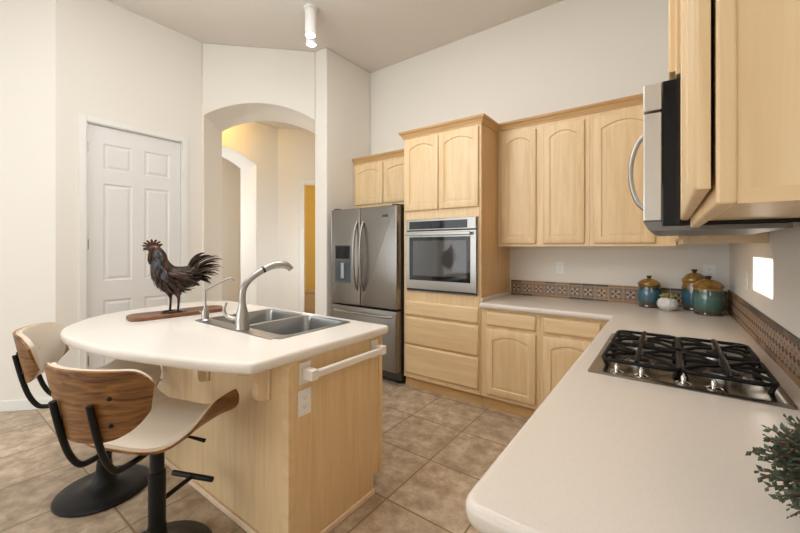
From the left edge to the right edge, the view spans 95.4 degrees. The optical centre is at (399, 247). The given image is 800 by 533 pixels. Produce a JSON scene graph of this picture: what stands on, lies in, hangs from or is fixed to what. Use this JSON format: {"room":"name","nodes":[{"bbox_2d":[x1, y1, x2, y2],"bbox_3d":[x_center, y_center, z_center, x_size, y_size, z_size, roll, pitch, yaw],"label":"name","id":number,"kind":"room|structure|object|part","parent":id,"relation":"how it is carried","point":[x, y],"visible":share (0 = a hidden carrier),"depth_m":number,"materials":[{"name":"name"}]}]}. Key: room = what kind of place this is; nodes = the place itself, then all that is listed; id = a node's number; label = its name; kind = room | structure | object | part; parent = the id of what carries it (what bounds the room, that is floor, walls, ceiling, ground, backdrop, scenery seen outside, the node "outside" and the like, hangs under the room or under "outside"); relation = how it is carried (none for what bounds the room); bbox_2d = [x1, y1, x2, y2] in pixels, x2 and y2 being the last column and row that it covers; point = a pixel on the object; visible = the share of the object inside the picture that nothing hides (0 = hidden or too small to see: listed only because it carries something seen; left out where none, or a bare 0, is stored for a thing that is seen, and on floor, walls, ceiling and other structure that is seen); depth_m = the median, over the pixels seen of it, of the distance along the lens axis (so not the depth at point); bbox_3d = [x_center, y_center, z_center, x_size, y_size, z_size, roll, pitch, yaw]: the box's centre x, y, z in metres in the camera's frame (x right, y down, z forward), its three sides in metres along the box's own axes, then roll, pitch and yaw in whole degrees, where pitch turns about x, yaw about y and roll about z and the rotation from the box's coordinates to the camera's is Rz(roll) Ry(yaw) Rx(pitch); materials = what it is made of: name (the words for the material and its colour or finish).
{"room":"kitchen","nodes":[
{"label":"kitchen","id":0,"kind":"room"},
{"bbox_2d":[0,0,55,400],"bbox_3d":[-4.078,-0.470,3.046,2.200,3.720,0.120,0,0,-9],"label":"wall","id":1,"kind":"structure","parent":0,"point":[27,27],"depth_m":3.12,"materials":[{"name":"white paint"}]},
{"bbox_2d":[0,398,51,411],"bbox_3d":[-4.070,1.345,2.981,2.197,0.090,0.012,0,0,-9],"label":"baseboard","id":2,"kind":"structure","parent":1,"relation":"attached to","point":[9,405],"depth_m":3.10,"materials":[{"name":"white paint"}]},
{"bbox_2d":[56,0,201,367],"bbox_3d":[-2.674,-0.470,3.687,0.140,3.720,1.228,0,0,36],"label":"wall","id":3,"kind":"structure","parent":0,"point":[116,63],"depth_m":3.46,"materials":[{"name":"white paint"}]},
{"bbox_2d":[78,113,187,368],"bbox_3d":[-2.652,0.091,3.670,0.116,2.597,0.924,0,0,36],"label":"trim","id":4,"kind":"structure","parent":3,"relation":"attached to","point":[82,118],"depth_m":3.31,"materials":[{"name":"white paint"}]},
{"bbox_2d":[88,124,179,378],"bbox_3d":[-2.630,0.120,3.647,0.091,2.520,0.800,0,0,36],"label":"door","id":5,"kind":"structure","parent":3,"relation":"in","point":[134,179],"depth_m":3.58,"materials":[{"name":"white paint"}]},
{"bbox_2d":[222,157,240,301],"bbox_3d":[-3.996,-0.335,6.798,0.100,3.450,5.000,0,0,36],"label":"wall","id":6,"kind":"structure","parent":0,"point":[231,173],"depth_m":7.45,"materials":[{"name":"white paint"}]},
{"bbox_2d":[222,122,277,307],"bbox_3d":[-3.255,-0.335,5.140,0.480,3.450,3.211,0,0,36],"label":"wall","id":7,"kind":"structure","parent":0,"point":[252,147],"depth_m":6.06,"materials":[{"name":"white paint"}]},
{"bbox_2d":[202,43,314,300],"bbox_3d":[-1.677,-0.470,4.540,1.259,3.720,0.620,0,0,-9],"label":"wall","id":8,"kind":"structure","parent":0,"point":[241,84],"depth_m":4.27,"materials":[{"name":"white paint"}]},
{"bbox_2d":[0,313,528,532],"bbox_3d":[-2.145,1.440,3.072,8.100,0.100,10.000,0,0,36],"label":"floor","id":9,"kind":"structure","parent":0,"point":[436,448],"depth_m":2.22,"materials":[{"name":"beige tile"}]},
{"bbox_2d":[12,322,161,517],"bbox_3d":[-1.740,0.909,2.067,0.623,0.962,0.544,0,0,-27],"label":"bar stool","id":10,"kind":"object","parent":9,"relation":"on","point":[36,345],"visible":0.52,"depth_m":2.02,"materials":[{"name":"black metal"}]},
{"bbox_3d":[-1.952,0.565,1.961,0.149,0.274,0.496,0,0,-27],"label":"backrest","id":11,"kind":"part","parent":10,"relation":"part of","materials":[{"name":"beige leather"}]},
{"bbox_2d":[43,362,238,532],"bbox_3d":[-1.089,0.909,1.566,0.544,0.962,0.623,0,0,13],"label":"bar stool","id":12,"kind":"object","parent":9,"relation":"on","point":[123,411],"visible":1,"depth_m":1.33,"materials":[{"name":"black metal"}]},
{"bbox_3d":[-1.144,0.565,1.336,0.496,0.274,0.149,0,0,13],"label":"backrest","id":13,"kind":"part","parent":12,"relation":"part of","materials":[{"name":"brown wood"}]},
{"bbox_3d":[-1.051,1.135,1.723,0.022,0.022,0.156,0,0,13],"label":"footrest arm","id":14,"kind":"part","parent":12,"relation":"part of","materials":[{"name":"black metal"}]},
{"bbox_3d":[-0.969,0.874,1.659,0.153,0.058,0.018,0,0,-21],"label":"height lever","id":15,"kind":"part","parent":12,"relation":"part of","materials":[{"name":"black metal"}]},
{"bbox_2d":[162,335,381,532],"bbox_3d":[-0.875,0.948,2.192,1.351,0.885,0.832,0,0,36],"label":"base cabinet","id":16,"kind":"object","parent":9,"relation":"on","point":[274,470],"visible":0.55,"depth_m":1.82,"materials":[{"name":"brown wood"}]},
{"bbox_3d":[-1.089,0.622,2.036,0.076,0.233,0.013,0,0,36],"label":"plate","id":17,"kind":"part","parent":16,"relation":"part of","materials":[{"name":"brown wood"}]},
{"bbox_3d":[-1.029,0.948,2.012,1.315,0.885,0.018,0,0,36],"label":"panel","id":18,"kind":"part","parent":16,"relation":"part of","materials":[{"name":"brown wood"}]},
{"bbox_2d":[60,301,387,374],"bbox_3d":[-1.180,0.478,2.212,1.905,0.047,1.200,0,0,36],"label":"countertop","id":19,"kind":"structure","parent":16,"relation":"on","point":[183,342],"depth_m":1.78,"materials":[{"name":"beige stone"}]},
{"bbox_2d":[126,305,222,321],"bbox_3d":[-1.504,0.443,2.476,0.210,0.023,0.570,0,0,43],"label":"serving board","id":20,"kind":"object","parent":19,"relation":"on","point":[145,316],"visible":0.82,"depth_m":2.38,"materials":[{"name":"brown wood"}]},
{"bbox_2d":[142,239,221,313],"bbox_3d":[-1.445,0.188,2.453,0.484,0.484,0.187,0,0,-36],"label":"sculpture","id":21,"kind":"object","parent":20,"relation":"on","point":[171,279],"visible":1,"depth_m":2.39,"materials":[{"name":"metal"}]},
{"bbox_3d":[-1.534,0.344,2.428,0.056,0.158,0.053,0,0,-42],"label":"leg","id":22,"kind":"part","parent":21,"relation":"part of","materials":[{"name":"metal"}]},
{"bbox_3d":[-1.502,0.429,2.419,0.150,0.002,0.093,0,0,-42],"label":"foot plate","id":23,"kind":"part","parent":21,"relation":"part of","materials":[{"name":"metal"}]},
{"bbox_3d":[-1.470,0.344,2.410,0.056,0.158,0.053,0,0,-42],"label":"leg","id":24,"kind":"part","parent":21,"relation":"part of","materials":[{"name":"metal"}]},
{"bbox_2d":[199,277,234,320],"bbox_3d":[-1.143,0.320,2.269,0.203,0.260,0.064,0,0,-19],"label":"tap","id":25,"kind":"object","parent":19,"relation":"on","point":[204,313],"visible":1,"depth_m":2.24,"materials":[{"name":"silver metal"}]},
{"bbox_3d":[-1.132,0.276,2.286,0.173,0.171,0.011,0,0,-30],"label":"spout","id":26,"kind":"part","parent":25,"relation":"part of","materials":[{"name":"silver metal"}]},
{"bbox_2d":[222,261,292,329],"bbox_3d":[-0.797,0.263,2.061,0.380,0.374,0.094,0,0,-24],"label":"kitchen faucet","id":27,"kind":"object","parent":19,"relation":"on","point":[241,319],"visible":1,"depth_m":2.01,"materials":[{"name":"silver metal"}]},
{"bbox_3d":[-0.941,0.356,2.020,0.093,0.106,0.026,0,0,2],"label":"lever handle","id":28,"kind":"part","parent":27,"relation":"part of","materials":[{"name":"silver metal"}]},
{"bbox_3d":[-0.829,0.212,2.043,0.140,0.202,0.037,0,0,-32],"label":"spout","id":29,"kind":"part","parent":27,"relation":"part of","materials":[{"name":"silver metal"}]},
{"bbox_2d":[195,308,349,339],"bbox_3d":[-0.789,0.548,2.241,0.840,0.195,0.548,0,0,36],"label":"sink","id":30,"kind":"object","parent":19,"relation":"in","point":[271,324],"visible":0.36,"depth_m":2.31,"materials":[{"name":"silver metal"}]},
{"bbox_3d":[-0.931,0.539,2.382,0.384,0.174,0.435,0,0,36],"label":"bowl","id":31,"kind":"part","parent":30,"relation":"part of","materials":[{"name":"silver metal"}]},
{"bbox_3d":[-0.605,0.549,2.141,0.364,0.194,0.435,0,0,36],"label":"bowl","id":32,"kind":"part","parent":30,"relation":"part of","materials":[{"name":"silver metal"}]},
{"bbox_3d":[-0.630,0.604,1.698,0.076,0.198,0.013,0,0,36],"label":"plate","id":33,"kind":"part","parent":16,"relation":"part of","materials":[{"name":"brown wood"}]},
{"bbox_3d":[-0.496,0.948,1.623,0.044,0.885,0.036,0,0,36],"label":"corner post","id":34,"kind":"part","parent":16,"relation":"part of","materials":[{"name":"brown wood"}]},
{"bbox_2d":[298,387,310,417],"bbox_3d":[-0.437,0.707,1.667,0.007,0.118,0.075,0,0,36],"label":"outlet","id":35,"kind":"object","parent":16,"relation":"attached to","point":[304,396],"visible":1,"depth_m":1.66,"materials":[{"name":"white plastic"}]},
{"bbox_2d":[302,394,307,400],"bbox_3d":[-0.435,0.686,1.665,0.002,0.026,0.032,0,0,36],"label":"socket","id":36,"kind":"object","parent":35,"relation":"attached to","point":[304,396],"depth_m":1.67,"materials":[{"name":"grey plastic"}]},
{"bbox_2d":[302,403,307,409],"bbox_3d":[-0.435,0.728,1.665,0.002,0.026,0.032,0,0,36],"label":"socket","id":37,"kind":"object","parent":35,"relation":"attached to","point":[304,405],"depth_m":1.67,"materials":[{"name":"grey plastic"}]},
{"bbox_3d":[-0.296,0.948,1.880,0.018,0.885,0.615,0,0,36],"label":"panel","id":38,"kind":"part","parent":16,"relation":"part of","materials":[{"name":"brown wood"}]},
{"bbox_2d":[299,339,385,385],"bbox_3d":[-0.263,0.574,1.846,0.075,0.103,0.554,0,0,36],"label":"towel bar","id":39,"kind":"object","parent":16,"relation":"attached to","point":[307,373],"visible":1,"depth_m":1.72,"materials":[{"name":"white plastic"}]},
{"bbox_3d":[-0.435,0.574,1.669,0.007,0.103,0.064,0,0,36],"label":"mounting plate","id":40,"kind":"part","parent":39,"relation":"part of","materials":[{"name":"white plastic"}]},
{"bbox_3d":[-0.405,0.572,1.647,0.068,0.047,0.040,0,0,36],"label":"post","id":41,"kind":"part","parent":39,"relation":"part of","materials":[{"name":"white plastic"}]},
{"bbox_3d":[-0.144,0.574,2.063,0.007,0.103,0.064,0,0,36],"label":"mounting plate","id":42,"kind":"part","parent":39,"relation":"part of","materials":[{"name":"white plastic"}]},
{"bbox_3d":[-0.114,0.572,2.041,0.068,0.047,0.040,0,0,36],"label":"post","id":43,"kind":"part","parent":39,"relation":"part of","materials":[{"name":"white plastic"}]},
{"bbox_2d":[305,289,314,312],"bbox_3d":[-1.320,1.125,7.420,1.260,0.530,0.440,0,0,-9],"label":"base cabinet","id":44,"kind":"object","parent":9,"relation":"on","point":[309,293],"visible":0.15,"depth_m":7.14,"materials":[{"name":"brown wood"}]},
{"bbox_2d":[331,203,405,382],"bbox_3d":[-0.207,0.475,4.159,0.940,1.830,0.830,0,0,36],"label":"refrigerator","id":45,"kind":"object","parent":9,"relation":"on","point":[367,243],"visible":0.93,"depth_m":3.78,"materials":[{"name":"grey metal"}]},
{"bbox_3d":[-0.588,0.100,4.058,0.447,1.050,0.075,0,0,36],"label":"door","id":46,"kind":"part","parent":45,"relation":"part of","materials":[{"name":"silver metal"}]},
{"bbox_3d":[-0.481,0.092,3.897,0.026,0.746,0.083,0,0,36],"label":"handle","id":47,"kind":"part","parent":45,"relation":"part of","materials":[{"name":"silver metal"}]},
{"bbox_3d":[-0.407,0.092,3.843,0.026,0.746,0.083,0,0,36],"label":"handle","id":48,"kind":"part","parent":45,"relation":"part of","materials":[{"name":"silver metal"}]},
{"bbox_3d":[-0.424,0.700,3.865,0.830,0.026,0.069,0,0,36],"label":"handle","id":49,"kind":"part","parent":45,"relation":"part of","materials":[{"name":"silver metal"}]},
{"bbox_3d":[-0.390,0.947,3.912,0.940,0.617,0.075,0,0,36],"label":"freezer drawer","id":50,"kind":"part","parent":45,"relation":"part of","materials":[{"name":"silver metal"}]},
{"bbox_3d":[-0.207,0.100,3.777,0.487,1.050,0.075,0,0,36],"label":"door","id":51,"kind":"part","parent":45,"relation":"part of","materials":[{"name":"silver metal"}]},
{"bbox_2d":[398,113,509,405],"bbox_3d":[0.571,0.120,3.685,0.920,2.540,0.749,0,0,36],"label":"tall cabinet","id":52,"kind":"object","parent":9,"relation":"on","point":[451,167],"visible":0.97,"depth_m":3.37,"materials":[{"name":"brown wood"}]},
{"bbox_3d":[0.206,-0.711,3.532,0.379,0.702,0.020,0,0,36],"label":"door","id":53,"kind":"part","parent":52,"relation":"part of","materials":[{"name":"brown wood"}]},
{"bbox_2d":[405,216,477,295],"bbox_3d":[0.528,0.076,3.612,0.757,0.703,0.658,0,0,36],"label":"wall oven","id":54,"kind":"object","parent":52,"relation":"in","point":[442,253],"visible":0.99,"depth_m":3.35,"materials":[{"name":"silver metal"}]},
{"bbox_3d":[0.342,-0.213,3.394,0.623,0.074,0.002,0,0,36],"label":"touch panel","id":55,"kind":"part","parent":54,"relation":"part of","materials":[{"name":"black glass"}]},
{"bbox_3d":[0.338,-0.127,3.371,0.693,0.028,0.044,0,0,36],"label":"handle","id":56,"kind":"part","parent":54,"relation":"part of","materials":[{"name":"silver metal"}]},
{"bbox_3d":[0.367,-0.218,3.393,0.745,0.107,0.026,0,0,36],"label":"control panel","id":57,"kind":"part","parent":54,"relation":"part of","materials":[{"name":"silver metal"}]},
{"bbox_3d":[0.369,1.107,3.412,0.784,0.277,0.020,0,0,36],"label":"drawer","id":58,"kind":"part","parent":52,"relation":"part of","materials":[{"name":"brown wood"}]},
{"bbox_3d":[0.369,0.821,3.412,0.784,0.262,0.020,0,0,36],"label":"drawer","id":59,"kind":"part","parent":52,"relation":"part of","materials":[{"name":"brown wood"}]},
{"bbox_3d":[0.369,0.598,3.412,0.784,0.140,0.020,0,0,36],"label":"drawer","id":60,"kind":"part","parent":52,"relation":"part of","materials":[{"name":"brown wood"}]},
{"bbox_3d":[0.460,-1.117,3.534,0.920,0.065,0.375,0,0,36],"label":"crown","id":61,"kind":"part","parent":52,"relation":"part of","materials":[{"name":"brown wood"}]},
{"bbox_3d":[0.524,-0.711,3.297,0.397,0.702,0.020,0,0,36],"label":"door","id":62,"kind":"part","parent":52,"relation":"part of","materials":[{"name":"brown wood"}]},
{"bbox_3d":[0.911,0.087,3.462,0.019,2.405,0.704,0,0,36],"label":"panel","id":63,"kind":"part","parent":52,"relation":"part of","materials":[{"name":"brown wood"}]},
{"bbox_2d":[482,308,539,417],"bbox_3d":[1.112,0.956,3.301,0.492,0.868,0.724,0,0,36],"label":"base cabinet","id":64,"kind":"object","parent":9,"relation":"on","point":[510,339],"visible":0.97,"depth_m":3.00,"materials":[{"name":"brown wood"}]},
{"bbox_3d":[0.910,0.608,3.013,0.414,0.120,0.020,0,0,36],"label":"drawer","id":65,"kind":"part","parent":64,"relation":"part of","materials":[{"name":"brown wood"}]},
{"bbox_3d":[0.910,0.975,3.013,0.414,0.560,0.020,0,0,36],"label":"door","id":66,"kind":"part","parent":64,"relation":"part of","materials":[{"name":"brown wood"}]},
{"bbox_2d":[540,314,607,404],"bbox_3d":[1.522,0.956,2.999,0.524,0.868,0.724,0,0,36],"label":"base cabinet","id":67,"kind":"object","parent":9,"relation":"on","point":[563,340],"visible":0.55,"depth_m":2.78,"materials":[{"name":"brown wood"}]},
{"bbox_3d":[1.285,0.975,2.737,0.396,0.560,0.020,0,0,36],"label":"door","id":68,"kind":"part","parent":67,"relation":"part of","materials":[{"name":"brown wood"}]},
{"bbox_3d":[1.285,0.608,2.737,0.396,0.120,0.020,0,0,36],"label":"drawer","id":69,"kind":"part","parent":67,"relation":"part of","materials":[{"name":"brown wood"}]},
{"bbox_3d":[1.204,0.956,1.571,0.664,0.868,0.953,0,0,36],"label":"base cabinet","id":70,"kind":"object","parent":9,"relation":"on","visible":0},
{"bbox_2d":[466,294,799,532],"bbox_3d":[0.895,0.498,2.007,1.680,0.045,3.065,0,0,36],"label":"countertop","id":71,"kind":"structure","parent":70,"relation":"on","point":[601,453],"depth_m":0.84,"materials":[{"name":"beige stone"}]},
{"bbox_2d":[481,291,510,301],"bbox_3d":[0.917,0.459,3.441,0.015,0.035,0.708,0,0,36],"label":"side splash","id":72,"kind":"object","parent":71,"relation":"on","point":[488,298],"visible":1,"depth_m":3.39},
{"bbox_2d":[637,275,660,307],"bbox_3d":[2.003,0.351,2.928,0.160,0.249,0.160,0,0,36],"label":"canister","id":73,"kind":"object","parent":71,"relation":"on","point":[648,291],"visible":0.99,"depth_m":2.87,"materials":[{"name":"blue ceramic"}]},
{"bbox_3d":[2.003,0.276,2.928,0.158,0.059,0.158,0,0,36],"label":"lid","id":74,"kind":"part","parent":73,"relation":"part of","materials":[{"name":"orange ceramic"}]},
{"bbox_2d":[637,285,660,307],"bbox_3d":[2.003,0.391,2.928,0.160,0.169,0.160,0,0,36],"label":"jar","id":75,"kind":"object","parent":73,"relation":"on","point":[647,295],"depth_m":2.87,"materials":[{"name":"blue ceramic"}]},
{"bbox_2d":[657,292,678,310],"bbox_3d":[2.022,0.409,2.752,0.135,0.134,0.135,0,0,36],"label":"succulent plant","id":76,"kind":"object","parent":71,"relation":"on","point":[667,302],"visible":1,"depth_m":2.72,"materials":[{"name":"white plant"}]},
{"bbox_2d":[588,330,797,409],"bbox_3d":[1.166,0.441,1.532,0.558,0.068,0.760,0,0,36],"label":"gas cooktop","id":77,"kind":"object","parent":71,"relation":"in","point":[734,371],"visible":1,"depth_m":1.37,"materials":[{"name":"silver metal"}]},
{"bbox_3d":[0.821,0.453,1.380,0.048,0.034,0.048,0,0,36],"label":"knob","id":78,"kind":"part","parent":77,"relation":"part of","materials":[{"name":"silver metal"}]},
{"bbox_3d":[0.974,0.462,1.481,0.108,0.016,0.108,0,0,36],"label":"burner","id":79,"kind":"part","parent":77,"relation":"part of","materials":[{"name":"black metal"}]},
{"bbox_3d":[0.884,0.453,1.334,0.048,0.034,0.048,0,0,36],"label":"knob","id":80,"kind":"part","parent":77,"relation":"part of","materials":[{"name":"silver metal"}]},
{"bbox_3d":[1.146,0.462,1.714,0.126,0.016,0.126,0,0,36],"label":"burner","id":81,"kind":"part","parent":77,"relation":"part of","materials":[{"name":"black metal"}]},
{"bbox_3d":[0.982,0.453,1.261,0.048,0.034,0.048,0,0,36],"label":"knob","id":82,"kind":"part","parent":77,"relation":"part of","materials":[{"name":"silver metal"}]},
{"bbox_3d":[1.046,0.453,1.214,0.048,0.034,0.048,0,0,36],"label":"knob","id":83,"kind":"part","parent":77,"relation":"part of","materials":[{"name":"silver metal"}]},
{"bbox_3d":[1.183,0.462,1.327,0.126,0.016,0.126,0,0,36],"label":"burner","id":84,"kind":"part","parent":77,"relation":"part of","materials":[{"name":"black metal"}]},
{"bbox_2d":[681,269,704,310],"bbox_3d":[2.247,0.321,2.779,0.160,0.309,0.160,0,0,36],"label":"canister","id":85,"kind":"object","parent":71,"relation":"on","point":[689,279],"visible":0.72,"depth_m":2.75,"materials":[{"name":"blue ceramic"}]},
{"bbox_2d":[681,281,694,310],"bbox_3d":[2.247,0.368,2.779,0.160,0.214,0.160,0,0,36],"label":"jar","id":86,"kind":"object","parent":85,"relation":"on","point":[687,288],"depth_m":2.76,"materials":[{"name":"blue ceramic"}]},
{"bbox_3d":[2.247,0.226,2.779,0.158,0.070,0.158,0,0,36],"label":"lid","id":87,"kind":"part","parent":85,"relation":"part of","materials":[{"name":"orange ceramic"}]},
{"bbox_2d":[692,276,724,315],"bbox_3d":[2.192,0.339,2.589,0.180,0.273,0.180,0,0,36],"label":"canister","id":88,"kind":"object","parent":71,"relation":"on","point":[708,295],"visible":1,"depth_m":2.53,"materials":[{"name":"teal ceramic"}]},
{"bbox_3d":[2.192,0.255,2.589,0.178,0.062,0.178,0,0,36],"label":"lid","id":89,"kind":"part","parent":88,"relation":"part of","materials":[{"name":"orange ceramic"}]},
{"bbox_2d":[745,414,799,518],"bbox_3d":[0.691,0.366,0.548,0.216,0.218,0.237,0,0,8],"label":"potted plant","id":90,"kind":"object","parent":71,"relation":"on","point":[786,451],"visible":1,"depth_m":0.59,"materials":[{"name":"green plant"}]},
{"bbox_2d":[256,121,305,129],"bbox_3d":[-2.468,-2.085,5.795,3.750,0.050,5.400,0,0,36],"label":"ceiling","id":91,"kind":"structure","parent":0,"point":[275,124],"depth_m":6.15,"materials":[{"name":"beige paint"}]},
{"bbox_2d":[278,128,314,311],"bbox_3d":[-1.031,-0.335,6.513,2.800,3.450,0.120,0,0,-9],"label":"wall","id":92,"kind":"structure","parent":0,"point":[296,147],"depth_m":6.33,"materials":[{"name":"white paint"}]},
{"bbox_2d":[299,179,314,311],"bbox_3d":[-1.258,0.100,6.410,1.000,2.580,0.015,0,0,-9],"label":"trim","id":93,"kind":"structure","parent":92,"relation":"attached to","point":[302,182],"depth_m":6.33,"materials":[{"name":"white paint"}]},
{"bbox_2d":[305,185,314,288],"bbox_3d":[-1.771,-0.335,8.059,4.000,3.450,0.100,0,0,-9],"label":"wall","id":94,"kind":"structure","parent":0,"point":[309,189],"depth_m":7.98,"materials":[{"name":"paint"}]},
{"bbox_2d":[106,0,563,72],"bbox_3d":[-2.145,-2.380,3.072,8.100,0.100,10.000,0,0,36],"label":"ceiling","id":95,"kind":"structure","parent":0,"point":[373,35],"depth_m":3.75,"materials":[{"name":"beige paint"}]},
{"bbox_2d":[303,3,316,46],"bbox_3d":[-0.872,-2.165,3.540,0.129,0.328,0.222,0,0,-9],"label":"ceiling spotlight","id":96,"kind":"object","parent":95,"relation":"attached to","point":[310,9],"visible":1,"depth_m":3.47,"materials":[{"name":"white metal"}]},
{"bbox_2d":[315,48,369,316],"bbox_3d":[-0.876,-0.470,4.725,0.618,3.720,0.794,0,0,36],"label":"wall","id":97,"kind":"structure","parent":0,"point":[342,88],"depth_m":4.33,"materials":[{"name":"white paint"}]},
{"bbox_2d":[370,0,728,310],"bbox_3d":[0.847,-0.470,4.022,4.390,3.720,0.120,0,0,36],"label":"wall","id":98,"kind":"structure","parent":0,"point":[566,54],"depth_m":3.49,"materials":[{"name":"white paint"}]},
{"bbox_2d":[352,149,403,207],"bbox_3d":[-0.076,-0.802,4.401,1.045,0.615,0.364,0,0,36],"label":"upper cabinet","id":99,"kind":"object","parent":98,"relation":"attached to","point":[378,178],"visible":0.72,"depth_m":4.33,"materials":[{"name":"brown wood"}]},
{"bbox_3d":[-0.385,-0.767,4.446,0.453,0.485,0.020,0,0,36],"label":"door","id":100,"kind":"part","parent":99,"relation":"part of","materials":[{"name":"brown wood"}]},
{"bbox_3d":[-0.171,-1.075,4.272,1.045,0.070,0.045,0,0,36],"label":"crown","id":101,"kind":"part","parent":99,"relation":"part of","materials":[{"name":"brown wood"}]},
{"bbox_3d":[0.025,-0.767,4.144,0.538,0.485,0.020,0,0,36],"label":"door","id":102,"kind":"part","parent":99,"relation":"part of","materials":[{"name":"brown wood"}]},
{"bbox_2d":[498,114,589,245],"bbox_3d":[1.344,-0.557,3.369,0.785,1.095,0.339,0,0,36],"label":"upper cabinet","id":103,"kind":"object","parent":98,"relation":"attached to","point":[544,168],"visible":1,"depth_m":3.21,"materials":[{"name":"brown wood"}]},
{"bbox_3d":[1.091,-0.550,3.358,0.320,1.030,0.020,0,0,36],"label":"door","id":104,"kind":"part","parent":103,"relation":"part of","materials":[{"name":"brown wood"}]},
{"bbox_3d":[1.403,-0.550,3.128,0.330,1.030,0.020,0,0,36],"label":"door","id":105,"kind":"part","parent":103,"relation":"part of","materials":[{"name":"brown wood"}]},
{"bbox_2d":[498,93,642,131],"bbox_3d":[1.471,-1.137,3.061,1.354,0.065,0.045,0,0,36],"label":"crown molding","id":106,"kind":"structure","parent":103,"relation":"attached to","point":[637,99],"depth_m":3.06,"materials":[{"name":"brown wood"}]},
{"bbox_2d":[556,261,563,273],"bbox_3d":[1.516,0.190,3.449,0.070,0.115,0.007,0,0,36],"label":"outlet","id":107,"kind":"object","parent":98,"relation":"attached to","point":[559,265],"visible":1,"depth_m":3.45,"materials":[{"name":"white plastic"}]},
{"bbox_2d":[511,280,726,310],"bbox_3d":[1.803,0.403,3.235,1.652,0.146,0.010,0,0,36],"label":"tile backsplash","id":108,"kind":"structure","parent":98,"relation":"attached to","point":[597,292],"depth_m":3.32,"materials":[{"name":"brown tile"}]},
{"bbox_2d":[590,104,675,245],"bbox_3d":[1.891,-0.557,2.966,0.569,1.095,0.339,0,0,36],"label":"upper cabinet","id":109,"kind":"object","parent":98,"relation":"attached to","point":[615,218],"visible":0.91,"depth_m":2.89,"materials":[{"name":"brown wood"}]},
{"bbox_3d":[1.758,-0.550,2.866,0.412,1.030,0.020,0,0,36],"label":"door","id":110,"kind":"part","parent":109,"relation":"part of","materials":[{"name":"brown wood"}]},
{"bbox_2d":[703,265,715,279],"bbox_3d":[2.386,0.190,2.807,0.075,0.115,0.007,0,0,36],"label":"outlet","id":111,"kind":"object","parent":98,"relation":"attached to","point":[708,270],"visible":0.87,"depth_m":2.80,"materials":[{"name":"white plastic"}]},
{"bbox_2d":[729,226,799,337],"bbox_3d":[0.334,-0.470,-0.271,0.120,3.720,7.400,0,0,36],"label":"wall","id":112,"kind":"structure","parent":0,"point":[773,267],"depth_m":1.59,"materials":[{"name":"white paint"}]},
{"bbox_2d":[668,0,680,79],"bbox_3d":[1.306,-0.873,1.460,0.369,0.555,0.760,0,0,36],"label":"upper cabinet","id":113,"kind":"object","parent":112,"relation":"attached to","point":[674,6],"visible":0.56,"depth_m":1.26,"materials":[{"name":"brown wood"}]},
{"bbox_3d":[1.053,-0.860,1.411,0.020,0.500,0.368,0,0,36],"label":"door","id":114,"kind":"part","parent":113,"relation":"part of","materials":[{"name":"brown wood"}]},
{"bbox_3d":[1.183,-0.873,1.551,0.024,0.555,0.760,0,0,36],"label":"frame","id":115,"kind":"part","parent":113,"relation":"part of","materials":[{"name":"brown wood"}]},
{"bbox_2d":[628,78,799,235],"bbox_3d":[1.256,-0.321,1.496,0.491,0.523,0.756,0,0,36],"label":"microwave","id":116,"kind":"object","parent":113,"relation":"attached to","point":[661,137],"visible":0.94,"depth_m":1.27,"materials":[{"name":"silver metal"}]},
{"bbox_3d":[0.879,-0.275,1.349,0.058,0.281,0.017,0,0,36],"label":"handle","id":117,"kind":"part","parent":116,"relation":"part of","materials":[{"name":"silver metal"}]},
{"bbox_3d":[1.067,-0.286,1.525,0.054,0.383,0.575,0,0,36],"label":"door","id":118,"kind":"part","parent":116,"relation":"part of","materials":[{"name":"silver metal"}]},
{"bbox_2d":[675,232,768,244],"bbox_3d":[1.853,-0.585,2.169,0.330,1.130,1.020,0,0,36],"label":"upper cabinet","id":119,"kind":"object","parent":112,"relation":"attached to","point":[763,237],"visible":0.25,"depth_m":1.75,"materials":[{"name":"brown wood"}]},
{"bbox_3d":[1.745,-0.585,2.248,0.024,1.130,1.020,0,0,36],"label":"frame","id":120,"kind":"part","parent":119,"relation":"part of","materials":[{"name":"brown wood"}]},
{"bbox_3d":[1.574,-0.031,1.754,0.286,0.022,0.014,0,0,36],"label":"rail","id":121,"kind":"part","parent":119,"relation":"part of","materials":[{"name":"brown wood"}]},
{"bbox_2d":[681,0,799,227],"bbox_3d":[0.844,-0.608,0.806,0.336,1.084,0.830,0,0,36],"label":"upper cabinet","id":122,"kind":"object","parent":112,"relation":"attached to","point":[740,59],"visible":1,"depth_m":0.55,"materials":[{"name":"brown wood"}]},
{"bbox_3d":[0.838,-0.601,1.064,0.020,1.018,0.403,0,0,36],"label":"door","id":123,"kind":"part","parent":122,"relation":"part of","materials":[{"name":"brown wood"}]},
{"bbox_3d":[0.595,-0.601,0.734,0.020,1.018,0.403,0,0,36],"label":"door","id":124,"kind":"part","parent":122,"relation":"part of","materials":[{"name":"brown wood"}]},
{"bbox_3d":[0.740,-0.608,0.883,0.024,1.084,0.830,0,0,36],"label":"frame","id":125,"kind":"part","parent":122,"relation":"part of","materials":[{"name":"brown wood"}]},
{"bbox_3d":[0.625,-0.077,0.466,0.286,0.022,0.014,0,0,36],"label":"rail","id":126,"kind":"part","parent":122,"relation":"part of","materials":[{"name":"brown wood"}]},
{"bbox_2d":[745,270,747,290],"bbox_3d":[2.015,0.190,2.117,0.007,0.115,0.070,0,0,36],"label":"outlet","id":127,"kind":"object","parent":112,"relation":"attached to","point":[746,271],"visible":1,"depth_m":2.11,"materials":[{"name":"white plastic"}]},
{"bbox_2d":[728,290,799,386],"bbox_3d":[1.571,0.397,1.518,0.010,0.158,3.027,0,0,36],"label":"tile backsplash","id":128,"kind":"structure","parent":112,"relation":"attached to","point":[782,346],"depth_m":1.59,"materials":[{"name":"brown tile"}]}
]}

